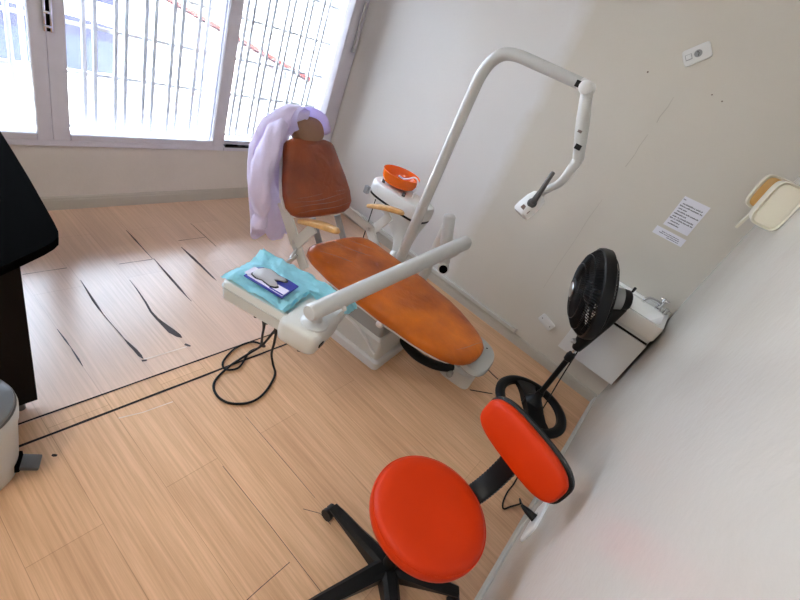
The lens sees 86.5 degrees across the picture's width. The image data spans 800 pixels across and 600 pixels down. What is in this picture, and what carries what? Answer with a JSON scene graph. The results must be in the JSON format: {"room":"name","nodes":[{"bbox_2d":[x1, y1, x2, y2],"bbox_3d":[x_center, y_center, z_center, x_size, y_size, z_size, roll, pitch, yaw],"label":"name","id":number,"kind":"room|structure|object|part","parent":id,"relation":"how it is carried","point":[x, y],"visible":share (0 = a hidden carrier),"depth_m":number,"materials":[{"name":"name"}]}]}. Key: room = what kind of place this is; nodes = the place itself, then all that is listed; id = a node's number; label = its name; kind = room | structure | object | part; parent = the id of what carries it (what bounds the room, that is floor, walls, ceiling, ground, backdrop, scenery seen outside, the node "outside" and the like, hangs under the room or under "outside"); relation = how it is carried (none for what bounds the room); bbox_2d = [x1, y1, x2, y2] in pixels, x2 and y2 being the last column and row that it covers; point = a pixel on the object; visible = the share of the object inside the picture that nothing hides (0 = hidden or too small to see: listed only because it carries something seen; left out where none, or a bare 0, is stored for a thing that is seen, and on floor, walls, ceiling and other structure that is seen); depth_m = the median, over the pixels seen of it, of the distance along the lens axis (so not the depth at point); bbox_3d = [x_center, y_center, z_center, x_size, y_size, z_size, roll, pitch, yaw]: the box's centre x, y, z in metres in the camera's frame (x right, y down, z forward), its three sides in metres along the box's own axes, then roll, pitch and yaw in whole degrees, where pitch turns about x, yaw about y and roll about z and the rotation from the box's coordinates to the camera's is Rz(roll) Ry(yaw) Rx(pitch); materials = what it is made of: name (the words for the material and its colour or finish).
{"room":"dental clinic","nodes":[
{"label":"dental clinic","id":0,"kind":"room"},
{"bbox_2d":[0,127,250,196],"bbox_3d":[-1.991,-1.524,1.414,0.200,2.750,5.349,39,34,22],"label":"wall","id":1,"kind":"structure","parent":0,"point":[52,170],"depth_m":2.72,"materials":[{"name":"paint"}]},
{"bbox_2d":[40,187,247,210],"bbox_3d":[-2.392,-0.431,2.070,0.014,0.085,5.349,39,34,22],"label":"baseboard","id":2,"kind":"structure","parent":1,"relation":"attached to","point":[136,198],"depth_m":2.87,"materials":[{"name":"paint"}]},
{"bbox_2d":[0,0,369,150],"bbox_3d":[-1.759,-1.569,1.732,0.255,1.855,4.534,39,34,22],"label":"window","id":3,"kind":"structure","parent":1,"relation":"attached to","point":[45,19],"depth_m":2.66,"materials":[{"name":"paint"}]},
{"bbox_2d":[0,0,34,126],"bbox_3d":[-1.937,-1.169,2.117,0.021,0.603,0.143,39,34,22],"label":"window grille","id":4,"kind":"object","parent":3,"relation":"attached to","point":[25,65],"depth_m":2.12,"materials":[{"name":"paint"}]},
{"bbox_3d":[-1.906,-1.430,1.443,0.034,1.765,1.090,39,34,22],"label":"sash","id":5,"kind":"part","parent":3,"relation":"part of","materials":[{"name":"paint"}]},
{"bbox_3d":[-1.653,-1.365,1.985,0.005,0.200,0.022,39,34,22],"label":"latch plate","id":6,"kind":"part","parent":3,"relation":"part of","materials":[{"name":"black metal"}]},
{"bbox_2d":[65,0,222,135],"bbox_3d":[-1.508,-1.421,2.553,0.021,0.846,0.836,39,34,22],"label":"window grille","id":7,"kind":"object","parent":3,"relation":"attached to","point":[82,24],"depth_m":2.54,"materials":[{"name":"paint"}]},
{"bbox_3d":[-1.282,-1.686,2.251,0.034,1.765,1.015,39,34,22],"label":"sash","id":8,"kind":"part","parent":3,"relation":"part of","materials":[{"name":"paint"}]},
{"bbox_3d":[-0.772,-1.936,2.980,0.034,1.775,1.000,39,34,22],"label":"sash","id":9,"kind":"part","parent":3,"relation":"part of","materials":[{"name":"paint"}]},
{"bbox_2d":[225,0,338,138],"bbox_3d":[-0.895,-1.748,3.226,0.021,1.088,0.798,39,34,22],"label":"window grille","id":10,"kind":"object","parent":3,"relation":"attached to","point":[245,18],"depth_m":3.15,"materials":[{"name":"paint"}]},
{"bbox_2d":[0,197,589,599],"bbox_3d":[-1.336,0.525,1.557,3.337,0.101,5.649,39,34,22],"label":"floor","id":11,"kind":"structure","parent":0,"point":[147,484],"depth_m":1.86,"materials":[{"name":"laminate"}]},
{"bbox_2d":[0,379,41,489],"bbox_3d":[-1.328,0.425,1.280,0.292,0.352,0.295,30,32,8],"label":"pedal bin","id":12,"kind":"object","parent":11,"relation":"on","point":[12,460],"visible":1,"depth_m":1.30,"materials":[{"name":"plastic"}]},
{"bbox_3d":[-1.273,0.306,1.198,0.280,0.044,0.280,39,34,22],"label":"bin lid","id":13,"kind":"part","parent":12,"relation":"part of","materials":[{"name":"grey plastic"}]},
{"bbox_2d":[0,132,58,410],"bbox_3d":[-1.609,0.123,1.152,1.170,0.750,1.200,39,34,22],"label":"desk","id":14,"kind":"object","parent":11,"relation":"on","point":[28,232],"visible":0.85,"depth_m":1.35,"materials":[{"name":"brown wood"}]},
{"bbox_3d":[-1.499,0.202,1.112,0.030,0.690,0.830,39,34,22],"label":"panel","id":15,"kind":"part","parent":14,"relation":"part of","materials":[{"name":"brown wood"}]},
{"bbox_2d":[212,213,471,404],"bbox_3d":[-0.236,-0.008,2.209,0.593,0.869,1.424,39,34,22],"label":"tray","id":16,"kind":"object","parent":11,"relation":"on","point":[310,322],"visible":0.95,"depth_m":1.63,"materials":[{"name":"white plastic"}]},
{"bbox_2d":[223,279,346,329],"bbox_3d":[-0.449,0.002,1.713,0.429,0.095,0.293,29,32,7],"label":"tray","id":17,"kind":"object","parent":16,"relation":"on","point":[254,304],"depth_m":1.59,"materials":[{"name":"white plastic"}]},
{"bbox_2d":[221,248,356,313],"bbox_3d":[-0.440,-0.046,1.720,0.496,0.071,0.339,29,32,7],"label":"drape","id":18,"kind":"object","parent":16,"relation":"on","point":[307,283],"visible":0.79,"depth_m":1.72,"materials":[{"name":"teal fabric"}]},
{"bbox_2d":[244,267,298,298],"bbox_3d":[-0.500,-0.077,1.654,0.193,0.012,0.118,31,32,9],"label":"card","id":19,"kind":"object","parent":18,"relation":"on","point":[266,278],"visible":1,"depth_m":1.64,"materials":[{"name":"blue plastic"}]},
{"bbox_3d":[-0.507,-0.063,1.628,0.166,0.005,0.050,29,32,6],"label":"white panel","id":20,"kind":"part","parent":19,"relation":"part of","materials":[{"name":"white paper"}]},
{"bbox_3d":[-0.308,0.063,1.569,0.110,0.055,0.110,39,34,22],"label":"swivel post","id":21,"kind":"part","parent":16,"relation":"part of","materials":[{"name":"ceramic"}]},
{"bbox_2d":[438,263,448,274],"bbox_3d":[0.264,-0.200,2.599,0.068,0.080,0.091,23,32,-3],"label":"socket","id":22,"kind":"object","parent":16,"relation":"attached to","point":[443,268],"depth_m":2.56,"materials":[{"name":"black plastic"}]},
{"bbox_3d":[0.278,-0.360,2.537,0.163,0.299,0.071,39,34,22],"label":"folding arm","id":23,"kind":"part","parent":16,"relation":"part of","materials":[{"name":"ceramic"}]},
{"bbox_2d":[278,117,493,376],"bbox_3d":[-0.089,-0.196,2.397,1.556,1.034,0.723,39,34,22],"label":"dental chair","id":24,"kind":"object","parent":11,"relation":"on","point":[313,182],"visible":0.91,"depth_m":2.33,"materials":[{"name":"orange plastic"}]},
{"bbox_2d":[247,104,330,240],"bbox_3d":[-0.682,-0.672,2.358,0.250,0.801,0.562,31,32,9],"label":"lab coat","id":25,"kind":"object","parent":24,"relation":"hanging from","point":[265,151],"visible":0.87,"depth_m":2.18,"materials":[{"name":"purple fabric"}]},
{"bbox_3d":[-0.602,-0.226,2.361,0.069,0.182,0.063,6,36,-28],"label":"recline lever","id":26,"kind":"part","parent":24,"relation":"part of","materials":[{"name":"metal"}]},
{"bbox_3d":[-0.506,-0.342,2.263,0.140,0.187,0.014,39,34,22],"label":"armrest post","id":27,"kind":"part","parent":24,"relation":"part of","materials":[{"name":"grey ceramic"}]},
{"bbox_3d":[-0.420,-0.312,2.468,0.316,0.240,0.055,32,32,12],"label":"hinge arm","id":28,"kind":"part","parent":24,"relation":"part of"},
{"bbox_3d":[-0.474,-0.685,2.391,0.287,0.357,0.476,39,34,22],"label":"backrest","id":29,"kind":"part","parent":24,"relation":"part of","materials":[{"name":"orange leather"}]},
{"bbox_3d":[-0.423,-0.380,2.195,0.286,0.121,0.064,39,34,22],"label":"armrest","id":30,"kind":"part","parent":24,"relation":"part of","materials":[{"name":"plastic"}]},
{"bbox_3d":[-0.302,-0.361,2.622,0.316,0.240,0.055,32,32,12],"label":"hinge arm","id":31,"kind":"part","parent":24,"relation":"part of"},
{"bbox_3d":[-0.261,0.159,2.691,0.600,0.055,0.430,36,33,17],"label":"plate","id":32,"kind":"part","parent":24,"relation":"part of","materials":[{"name":"white plastic"}]},
{"bbox_3d":[-0.080,0.107,2.247,0.043,0.045,0.139,34,33,14],"label":"knob","id":33,"kind":"part","parent":24,"relation":"part of","materials":[{"name":"white plastic"}]},
{"bbox_3d":[-0.120,-0.500,2.762,0.140,0.187,0.014,39,34,22],"label":"armrest post","id":34,"kind":"part","parent":24,"relation":"part of","materials":[{"name":"white plastic"}]},
{"bbox_3d":[-0.095,-0.577,2.711,0.286,0.121,0.064,39,34,22],"label":"armrest","id":35,"kind":"part","parent":24,"relation":"part of","materials":[{"name":"plastic"}]},
{"bbox_3d":[-0.003,-0.015,2.382,1.078,0.119,0.587,39,34,22],"label":"seat","id":36,"kind":"part","parent":24,"relation":"part of","materials":[{"name":"orange leather"}]},
{"bbox_2d":[363,164,433,256],"bbox_3d":[-0.078,-0.501,3.034,0.482,0.848,0.294,39,34,22],"label":"dental spittoon","id":37,"kind":"object","parent":11,"relation":"on","point":[397,184],"visible":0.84,"depth_m":2.85,"materials":[{"name":"white plastic"}]},
{"bbox_2d":[383,164,419,190],"bbox_3d":[-0.001,-0.819,2.894,0.261,0.091,0.261,39,34,22],"label":"bowl","id":38,"kind":"object","parent":37,"relation":"on","point":[395,178],"depth_m":2.84,"materials":[{"name":"orange plastic"}]},
{"bbox_3d":[0.052,-0.784,2.854,0.016,0.128,0.188,-15,49,-46],"label":"water spout","id":39,"kind":"part","parent":37,"relation":"part of","materials":[{"name":"white plastic"}]},
{"bbox_2d":[400,338,474,388],"bbox_3d":[0.232,0.372,2.644,0.546,0.128,0.208,21,32,-7],"label":"foot pedal","id":40,"kind":"object","parent":11,"relation":"on","point":[456,375],"visible":0.68,"depth_m":2.58,"materials":[{"name":"grey plastic"}]},
{"bbox_2d":[308,396,574,599],"bbox_3d":[0.063,0.716,1.409,0.598,0.766,0.680,39,34,22],"label":"stool","id":41,"kind":"object","parent":11,"relation":"on","point":[428,524],"visible":1,"depth_m":1.35,"materials":[{"name":"orange plastic"}]},
{"bbox_3d":[-0.165,0.964,1.441,0.290,0.065,0.064,-2,41,-36],"label":"leg","id":42,"kind":"part","parent":41,"relation":"part of","materials":[{"name":"black plastic"}]},
{"bbox_3d":[-0.152,0.875,1.581,0.292,0.065,0.064,39,34,22],"label":"leg","id":43,"kind":"part","parent":41,"relation":"part of","materials":[{"name":"black plastic"}]},
{"bbox_3d":[-0.019,1.048,1.416,0.064,0.065,0.290,11,34,-22],"label":"leg","id":44,"kind":"part","parent":41,"relation":"part of","materials":[{"name":"black plastic"}]},
{"bbox_3d":[0.087,0.668,1.330,0.384,0.075,0.384,39,34,22],"label":"seat","id":45,"kind":"part","parent":41,"relation":"part of","materials":[{"name":"orange plastic"}]},
{"bbox_3d":[0.086,1.010,1.545,0.290,0.065,0.064,21,32,-7],"label":"leg","id":46,"kind":"part","parent":41,"relation":"part of","materials":[{"name":"black plastic"}]},
{"bbox_3d":[0.261,0.613,1.419,0.290,0.267,0.076,-4,42,-38],"label":"stem","id":47,"kind":"part","parent":41,"relation":"part of","materials":[{"name":"black plastic"}]},
{"bbox_3d":[0.401,0.487,1.401,0.068,0.153,0.360,-4,42,-38],"label":"backrest","id":48,"kind":"part","parent":41,"relation":"part of","materials":[{"name":"orange plastic"}]},
{"bbox_2d":[395,47,595,261],"bbox_3d":[0.380,-0.447,2.431,0.778,1.723,0.180,39,34,22],"label":"lamp","id":49,"kind":"object","parent":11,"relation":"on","point":[532,202],"visible":0.97,"depth_m":2.11,"materials":[{"name":"metal"}]},
{"bbox_3d":[0.689,-0.544,2.094,0.048,0.205,0.042,29,32,7],"label":"lamp handle","id":50,"kind":"part","parent":49,"relation":"part of","materials":[{"name":"grey plastic"}]},
{"bbox_3d":[0.841,-0.808,1.960,0.181,0.309,0.062,39,34,22],"label":"spring arm","id":51,"kind":"part","parent":49,"relation":"part of","materials":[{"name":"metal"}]},
{"bbox_2d":[495,248,636,521],"bbox_3d":[0.841,0.383,2.120,0.499,1.097,1.278,34,33,14],"label":"pedestal fan","id":52,"kind":"object","parent":11,"relation":"on","point":[595,280],"visible":0.98,"depth_m":2.26,"materials":[{"name":"black plastic"}]},
{"bbox_3d":[0.771,0.662,2.172,0.090,0.561,1.026,32,32,12],"label":"power cord","id":53,"kind":"part","parent":52,"relation":"part of","materials":[{"name":"black rubber"}]},
{"bbox_2d":[567,250,604,335],"bbox_3d":[1.010,-0.047,2.294,0.190,0.466,0.484,26,32,1],"label":"grille","id":54,"kind":"object","parent":52,"relation":"attached to","point":[587,287],"depth_m":2.21,"materials":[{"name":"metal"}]},
{"bbox_3d":[1.010,0.106,2.263,0.082,0.153,0.181,21,32,-6],"label":"blade","id":55,"kind":"part","parent":52,"relation":"part of","materials":[{"name":"black plastic"}]},
{"bbox_3d":[1.071,-0.171,2.319,0.029,0.177,0.197,15,33,-15],"label":"blade","id":56,"kind":"part","parent":52,"relation":"part of","materials":[{"name":"black plastic"}]},
{"bbox_3d":[1.018,0.000,2.166,0.081,0.131,0.188,28,32,5],"label":"blade","id":57,"kind":"part","parent":52,"relation":"part of","materials":[{"name":"black plastic"}]},
{"bbox_3d":[1.037,-0.121,2.188,0.113,0.182,0.102,39,34,22],"label":"blade","id":58,"kind":"part","parent":52,"relation":"part of","materials":[{"name":"black plastic"}]},
{"bbox_2d":[582,260,619,332],"bbox_3d":[1.065,-0.024,2.291,0.168,0.465,0.483,25,32,0],"label":"grille","id":59,"kind":"object","parent":52,"relation":"attached to","point":[600,278],"depth_m":2.13,"materials":[{"name":"black plastic"}]},
{"bbox_2d":[330,0,799,394],"bbox_3d":[0.796,-1.241,2.910,3.277,2.750,0.123,39,34,22],"label":"wall","id":60,"kind":"structure","parent":0,"point":[663,131],"depth_m":2.68,"materials":[{"name":"paint"}]},
{"bbox_2d":[355,210,517,333],"bbox_3d":[0.235,-0.284,3.552,1.788,0.034,0.031,39,34,22],"label":"duct","id":61,"kind":"object","parent":60,"relation":"attached to","point":[462,291],"visible":0.77,"depth_m":3.40,"materials":[{"name":"white plastic"}]},
{"bbox_2d":[342,212,597,401],"bbox_3d":[0.277,-0.191,3.559,3.037,0.075,0.014,39,34,22],"label":"baseboard","id":62,"kind":"structure","parent":60,"relation":"attached to","point":[580,388],"depth_m":3.28,"materials":[{"name":"paint"}]},
{"bbox_2d":[538,313,554,330],"bbox_3d":[1.056,0.160,3.068,0.128,0.092,0.014,39,34,22],"label":"blank plate","id":63,"kind":"object","parent":60,"relation":"attached to","point":[544,319],"visible":1,"depth_m":3.06,"materials":[{"name":"white plastic"}]},
{"bbox_2d":[558,305,649,383],"bbox_3d":[1.310,0.233,2.699,0.380,0.370,0.310,39,34,22],"label":"cabinet","id":64,"kind":"object","parent":60,"relation":"attached to","point":[614,350],"visible":0.69,"depth_m":2.56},
{"bbox_2d":[595,281,670,341],"bbox_3d":[1.393,0.046,2.567,0.398,0.115,0.326,39,34,22],"label":"washbasin","id":65,"kind":"object","parent":64,"relation":"in","point":[642,318],"visible":0.56,"depth_m":2.45,"materials":[{"name":"ceramic"}]},
{"bbox_2d":[642,297,669,314],"bbox_3d":[1.541,0.013,2.561,0.188,0.080,0.069,22,32,-4],"label":"faucet","id":66,"kind":"object","parent":65,"relation":"on","point":[664,300],"visible":1,"depth_m":2.55,"materials":[{"name":"silver metal"}]},
{"bbox_3d":[1.593,0.002,2.555,0.047,0.020,0.047,15,33,-16],"label":"cross handle","id":67,"kind":"part","parent":66,"relation":"part of","materials":[{"name":"silver metal"}]},
{"bbox_3d":[1.604,0.068,2.560,0.030,0.041,0.029,39,34,22],"label":"handle","id":68,"kind":"part","parent":66,"relation":"part of","materials":[{"name":"silver metal"}]},
{"bbox_2d":[652,225,685,246],"bbox_3d":[1.580,-0.376,2.499,0.175,0.050,0.003,39,34,22],"label":"sign","id":69,"kind":"object","parent":60,"relation":"attached to","point":[658,230],"visible":1,"depth_m":2.50,"materials":[{"name":"paper"}]},
{"bbox_2d":[663,196,709,235],"bbox_3d":[1.632,-0.477,2.426,0.143,0.187,0.003,39,34,22],"label":"notice sheet","id":70,"kind":"object","parent":60,"relation":"attached to","point":[689,212],"visible":1,"depth_m":2.42,"materials":[{"name":"paper"}]},
{"bbox_2d":[682,41,712,66],"bbox_3d":[1.552,-1.286,2.223,0.135,0.135,0.018,39,34,22],"label":"wall socket","id":71,"kind":"object","parent":60,"relation":"attached to","point":[703,51],"visible":1,"depth_m":2.22,"materials":[{"name":"white plastic"}]},
{"bbox_2d":[694,49,701,56],"bbox_3d":[1.555,-1.286,2.217,0.036,0.036,0.003,39,34,22],"label":"outlet","id":72,"kind":"object","parent":71,"relation":"attached to","point":[697,52],"depth_m":2.22,"materials":[{"name":"white plastic"}]},
{"bbox_2d":[481,176,799,599],"bbox_3d":[0.313,0.348,0.226,0.120,2.750,5.349,39,34,22],"label":"wall","id":73,"kind":"structure","parent":0,"point":[685,466],"depth_m":0.93,"materials":[{"name":"paint"}]},
{"bbox_2d":[520,502,548,541],"bbox_3d":[0.562,0.894,1.752,0.014,0.120,0.220,39,34,22],"label":"wall outlet","id":74,"kind":"object","parent":73,"relation":"attached to","point":[531,526],"visible":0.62,"depth_m":1.70,"materials":[{"name":"white plastic"}]},
{"bbox_2d":[474,397,595,599],"bbox_3d":[-0.218,1.349,0.954,0.012,0.060,5.349,39,34,22],"label":"baseboard","id":75,"kind":"structure","parent":73,"relation":"attached to","point":[483,589],"depth_m":1.88,"materials":[{"name":"paint"}]},
{"bbox_2d":[735,174,794,227],"bbox_3d":[1.715,-0.454,2.022,0.132,0.270,0.120,39,34,22],"label":"soap dispenser","id":76,"kind":"object","parent":73,"relation":"attached to","point":[760,189],"visible":0.43,"depth_m":1.98,"materials":[{"name":"beige plastic"}]},
{"bbox_3d":[1.687,-0.407,2.059,0.030,0.140,0.060,39,34,22],"label":"push lever","id":77,"kind":"part","parent":76,"relation":"part of","materials":[{"name":"beige plastic"}]},
{"bbox_3d":[1.705,-0.482,1.958,0.108,0.141,0.010,39,34,22],"label":"panel","id":78,"kind":"part","parent":76,"relation":"part of","materials":[{"name":"orange plastic"}]},
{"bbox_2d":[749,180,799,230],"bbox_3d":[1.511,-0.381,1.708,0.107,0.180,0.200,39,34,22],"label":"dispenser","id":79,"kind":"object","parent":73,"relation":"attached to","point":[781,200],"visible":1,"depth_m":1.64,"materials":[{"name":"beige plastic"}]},
{"label":"outside","id":80,"kind":"structure","parent":0,"visible":0},
{"bbox_2d":[0,0,327,139],"bbox_3d":[-7.692,-5.732,6.735,17.100,0.204,34.000,39,34,22],"label":"building exterior","id":81,"kind":"structure","parent":80,"point":[105,86],"depth_m":4.61,"materials":[{"name":"concrete"}]},
{"bbox_2d":[0,0,123,76],"bbox_3d":[-4.379,-2.718,2.755,0.090,1.720,4.755,39,34,22],"label":"gate","id":82,"kind":"object","parent":81,"relation":"on","point":[71,7],"visible":0.34,"depth_m":4.53,"materials":[{"name":"white metal"}]},
{"bbox_3d":[-2.986,-3.295,4.547,0.090,1.700,0.070,39,34,22],"label":"post","id":83,"kind":"part","parent":82,"relation":"part of","materials":[{"name":"white metal"}]},
{"bbox_2d":[128,0,313,136],"bbox_3d":[-2.543,-3.097,5.324,5.175,0.901,0.262,36,33,17],"label":"wall","id":84,"kind":"structure","parent":81,"relation":"on","point":[136,7],"depth_m":5.20,"materials":[{"name":"paint"}]},
{"bbox_3d":[-3.250,-3.502,5.533,0.050,0.800,0.050,36,33,17],"label":"wall post","id":85,"kind":"part","parent":84,"relation":"part of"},
{"bbox_3d":[-2.448,-2.923,5.227,0.050,0.800,0.050,36,33,17],"label":"wall post","id":86,"kind":"part","parent":84,"relation":"part of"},
{"bbox_3d":[-2.288,-2.807,5.166,0.050,0.800,0.050,36,33,17],"label":"wall post","id":87,"kind":"part","parent":84,"relation":"part of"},
{"bbox_3d":[-1.567,-2.286,4.891,0.050,0.800,0.050,36,33,17],"label":"wall post","id":88,"kind":"part","parent":84,"relation":"part of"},
{"bbox_3d":[-1.407,-2.170,4.830,0.050,0.800,0.050,36,33,17],"label":"wall post","id":89,"kind":"part","parent":84,"relation":"part of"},
{"bbox_2d":[212,0,328,35],"bbox_3d":[-8.920,-8.645,6.761,0.300,3.400,22.000,39,34,22],"label":"wall","id":90,"kind":"structure","parent":81,"relation":"on","point":[262,4],"depth_m":14.62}
]}

